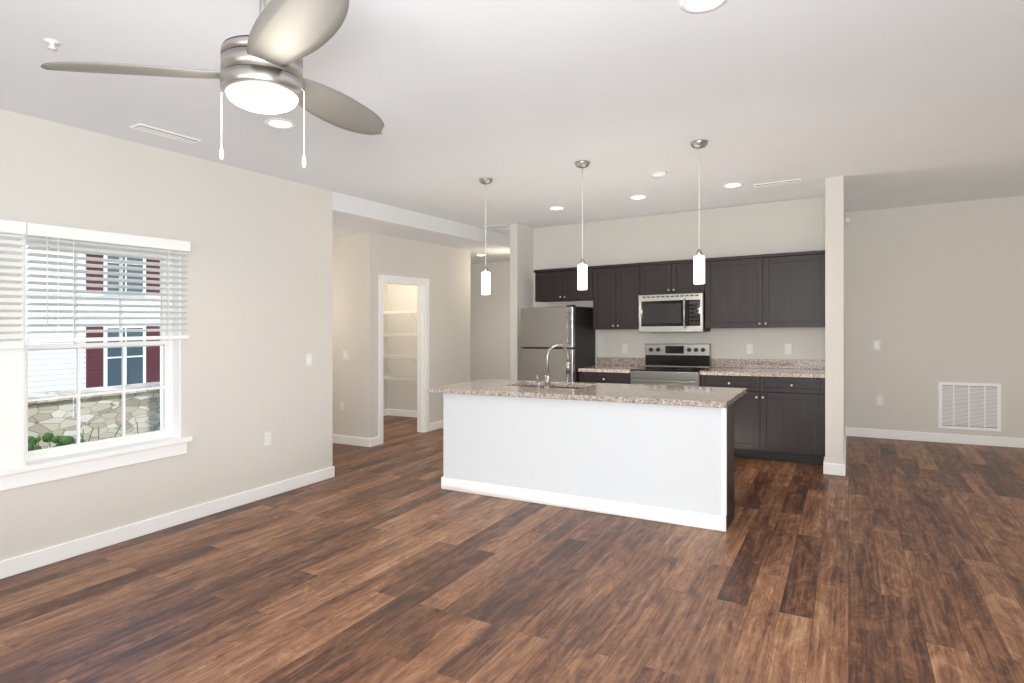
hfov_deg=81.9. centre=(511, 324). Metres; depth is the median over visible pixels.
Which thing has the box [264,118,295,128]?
recessed light
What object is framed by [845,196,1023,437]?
wall
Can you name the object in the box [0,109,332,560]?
wall
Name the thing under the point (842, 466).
baseboard
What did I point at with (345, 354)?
light switch
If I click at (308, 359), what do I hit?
light switch
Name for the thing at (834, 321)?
wall
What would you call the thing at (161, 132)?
ceiling vent
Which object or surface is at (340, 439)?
baseboard
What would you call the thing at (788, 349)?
outlet
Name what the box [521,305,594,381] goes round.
refrigerator
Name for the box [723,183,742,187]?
recessed light
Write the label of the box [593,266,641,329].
upper cabinet
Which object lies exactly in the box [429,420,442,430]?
baseboard
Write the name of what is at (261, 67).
ceiling fan
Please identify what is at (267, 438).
outlet
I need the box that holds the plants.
[28,422,159,450]
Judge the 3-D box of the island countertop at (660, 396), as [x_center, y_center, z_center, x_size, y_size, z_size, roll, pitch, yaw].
[0.584,0.560,5.055,2.547,0.085,0.940,0,0,30]
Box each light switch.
[306,353,311,365]
[342,350,348,359]
[873,340,880,349]
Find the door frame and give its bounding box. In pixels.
[378,274,428,444]
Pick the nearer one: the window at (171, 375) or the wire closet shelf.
the window at (171, 375)
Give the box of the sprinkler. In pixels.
[43,38,60,49]
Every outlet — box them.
[264,432,270,446]
[340,402,343,411]
[622,344,627,352]
[746,344,752,353]
[785,344,791,354]
[876,395,882,404]
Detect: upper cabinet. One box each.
[534,265,601,301]
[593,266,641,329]
[638,258,705,294]
[705,250,824,327]
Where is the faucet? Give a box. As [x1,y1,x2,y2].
[536,344,569,387]
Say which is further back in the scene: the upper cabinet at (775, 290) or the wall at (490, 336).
the wall at (490, 336)
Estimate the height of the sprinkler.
0.034 m
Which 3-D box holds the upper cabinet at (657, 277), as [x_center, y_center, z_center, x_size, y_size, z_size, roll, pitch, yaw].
[1.933,-0.538,6.994,0.748,0.363,0.330,0,0,30]
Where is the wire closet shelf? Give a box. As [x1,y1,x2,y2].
[383,310,416,388]
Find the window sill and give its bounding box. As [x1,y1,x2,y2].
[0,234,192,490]
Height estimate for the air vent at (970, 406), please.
0.543 m
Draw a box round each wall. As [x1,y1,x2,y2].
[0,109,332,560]
[333,234,360,436]
[361,233,469,437]
[470,261,509,380]
[510,223,532,379]
[533,196,824,364]
[825,176,844,463]
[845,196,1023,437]
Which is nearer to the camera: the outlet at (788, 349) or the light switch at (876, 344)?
the outlet at (788, 349)
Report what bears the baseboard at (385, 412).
attached to the wall at (346, 249)
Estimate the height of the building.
7.794 m
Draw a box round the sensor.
[844,217,850,222]
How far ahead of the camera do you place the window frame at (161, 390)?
6.93 m
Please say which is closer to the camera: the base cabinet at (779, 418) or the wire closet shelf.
the base cabinet at (779, 418)
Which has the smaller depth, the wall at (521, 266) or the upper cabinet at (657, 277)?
the upper cabinet at (657, 277)
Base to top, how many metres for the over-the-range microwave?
0.455 m
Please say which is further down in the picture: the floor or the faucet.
the floor
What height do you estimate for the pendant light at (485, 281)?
1.051 m
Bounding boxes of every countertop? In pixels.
[428,379,746,411]
[578,357,824,377]
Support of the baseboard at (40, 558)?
attached to the wall at (259, 291)
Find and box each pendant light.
[479,178,492,294]
[575,160,589,289]
[690,140,707,283]
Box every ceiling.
[0,0,1023,234]
[333,192,509,263]
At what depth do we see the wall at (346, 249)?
7.34 m
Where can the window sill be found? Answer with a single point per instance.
(15, 472)
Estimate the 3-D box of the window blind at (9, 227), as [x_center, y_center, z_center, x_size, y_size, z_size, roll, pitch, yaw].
[-3.222,0.008,3.051,0.076,1.248,1.148,0,0,30]
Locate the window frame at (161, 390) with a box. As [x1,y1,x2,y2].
[160,346,162,429]
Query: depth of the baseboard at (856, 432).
6.87 m
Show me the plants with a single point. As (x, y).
(63, 440)
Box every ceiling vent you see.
[129,123,200,143]
[483,224,509,229]
[753,179,801,187]
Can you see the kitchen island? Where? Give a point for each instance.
(662, 453)
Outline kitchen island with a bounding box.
[440,384,741,531]
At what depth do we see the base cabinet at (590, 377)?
6.96 m
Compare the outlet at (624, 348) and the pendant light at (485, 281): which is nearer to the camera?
the pendant light at (485, 281)
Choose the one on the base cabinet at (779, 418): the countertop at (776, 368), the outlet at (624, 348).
the countertop at (776, 368)
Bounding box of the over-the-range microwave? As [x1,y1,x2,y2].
[639,293,709,332]
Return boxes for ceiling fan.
[40,0,383,167]
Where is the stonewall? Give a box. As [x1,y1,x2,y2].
[28,382,159,448]
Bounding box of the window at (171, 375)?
[24,236,180,464]
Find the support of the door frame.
attached to the wall at (362, 261)
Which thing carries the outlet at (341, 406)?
attached to the wall at (346, 249)
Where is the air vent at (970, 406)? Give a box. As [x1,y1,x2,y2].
[938,382,1000,431]
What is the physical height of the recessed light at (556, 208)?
0.011 m
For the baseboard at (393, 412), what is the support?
attached to the wall at (362, 261)
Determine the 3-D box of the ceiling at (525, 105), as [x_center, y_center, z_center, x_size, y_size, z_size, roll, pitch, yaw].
[0.464,-1.406,3.477,11.440,0.338,12.500,0,0,30]
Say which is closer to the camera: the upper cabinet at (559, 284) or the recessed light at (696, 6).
the recessed light at (696, 6)
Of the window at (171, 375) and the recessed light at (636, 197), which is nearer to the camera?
the window at (171, 375)
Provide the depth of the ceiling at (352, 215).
7.11 m
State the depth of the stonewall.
7.25 m
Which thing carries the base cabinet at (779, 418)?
on the floor
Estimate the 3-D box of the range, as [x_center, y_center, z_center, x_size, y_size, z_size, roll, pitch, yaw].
[1.833,0.823,6.826,0.770,1.206,0.715,0,0,30]
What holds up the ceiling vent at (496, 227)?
in the ceiling at (525, 105)
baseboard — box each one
[0,466,334,578]
[333,435,371,446]
[383,409,387,415]
[388,409,416,417]
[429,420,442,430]
[823,457,827,473]
[840,427,847,475]
[848,428,1023,447]
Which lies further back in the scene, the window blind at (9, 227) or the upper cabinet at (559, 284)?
the upper cabinet at (559, 284)
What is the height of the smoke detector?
0.039 m
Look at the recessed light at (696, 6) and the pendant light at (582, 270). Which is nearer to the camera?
the recessed light at (696, 6)
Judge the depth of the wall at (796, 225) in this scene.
7.00 m
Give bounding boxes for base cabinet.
[579,372,630,383]
[701,375,824,464]
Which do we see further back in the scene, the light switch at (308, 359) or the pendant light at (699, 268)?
the light switch at (308, 359)
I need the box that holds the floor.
[0,415,1023,682]
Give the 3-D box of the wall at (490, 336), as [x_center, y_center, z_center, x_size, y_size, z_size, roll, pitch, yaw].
[-0.041,0.061,10.695,3.130,2.827,0.140,0,0,30]
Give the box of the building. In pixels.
[26,245,159,392]
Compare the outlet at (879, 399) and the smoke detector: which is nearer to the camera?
the smoke detector
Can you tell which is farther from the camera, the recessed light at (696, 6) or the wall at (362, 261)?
the wall at (362, 261)
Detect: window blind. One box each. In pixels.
[0,219,25,349]
[23,223,190,417]
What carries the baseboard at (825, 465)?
attached to the wall at (834, 321)
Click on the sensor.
(847, 219)
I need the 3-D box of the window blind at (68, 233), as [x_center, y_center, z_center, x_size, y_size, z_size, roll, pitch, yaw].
[-2.683,-0.016,3.995,0.076,1.216,1.009,0,0,30]
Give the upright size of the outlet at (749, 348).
0.121 m
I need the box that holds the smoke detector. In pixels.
[652,171,666,177]
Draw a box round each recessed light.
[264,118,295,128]
[549,206,564,209]
[629,195,647,199]
[680,0,726,13]
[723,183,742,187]
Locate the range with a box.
[630,344,710,386]
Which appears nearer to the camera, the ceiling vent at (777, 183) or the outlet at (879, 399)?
the ceiling vent at (777, 183)

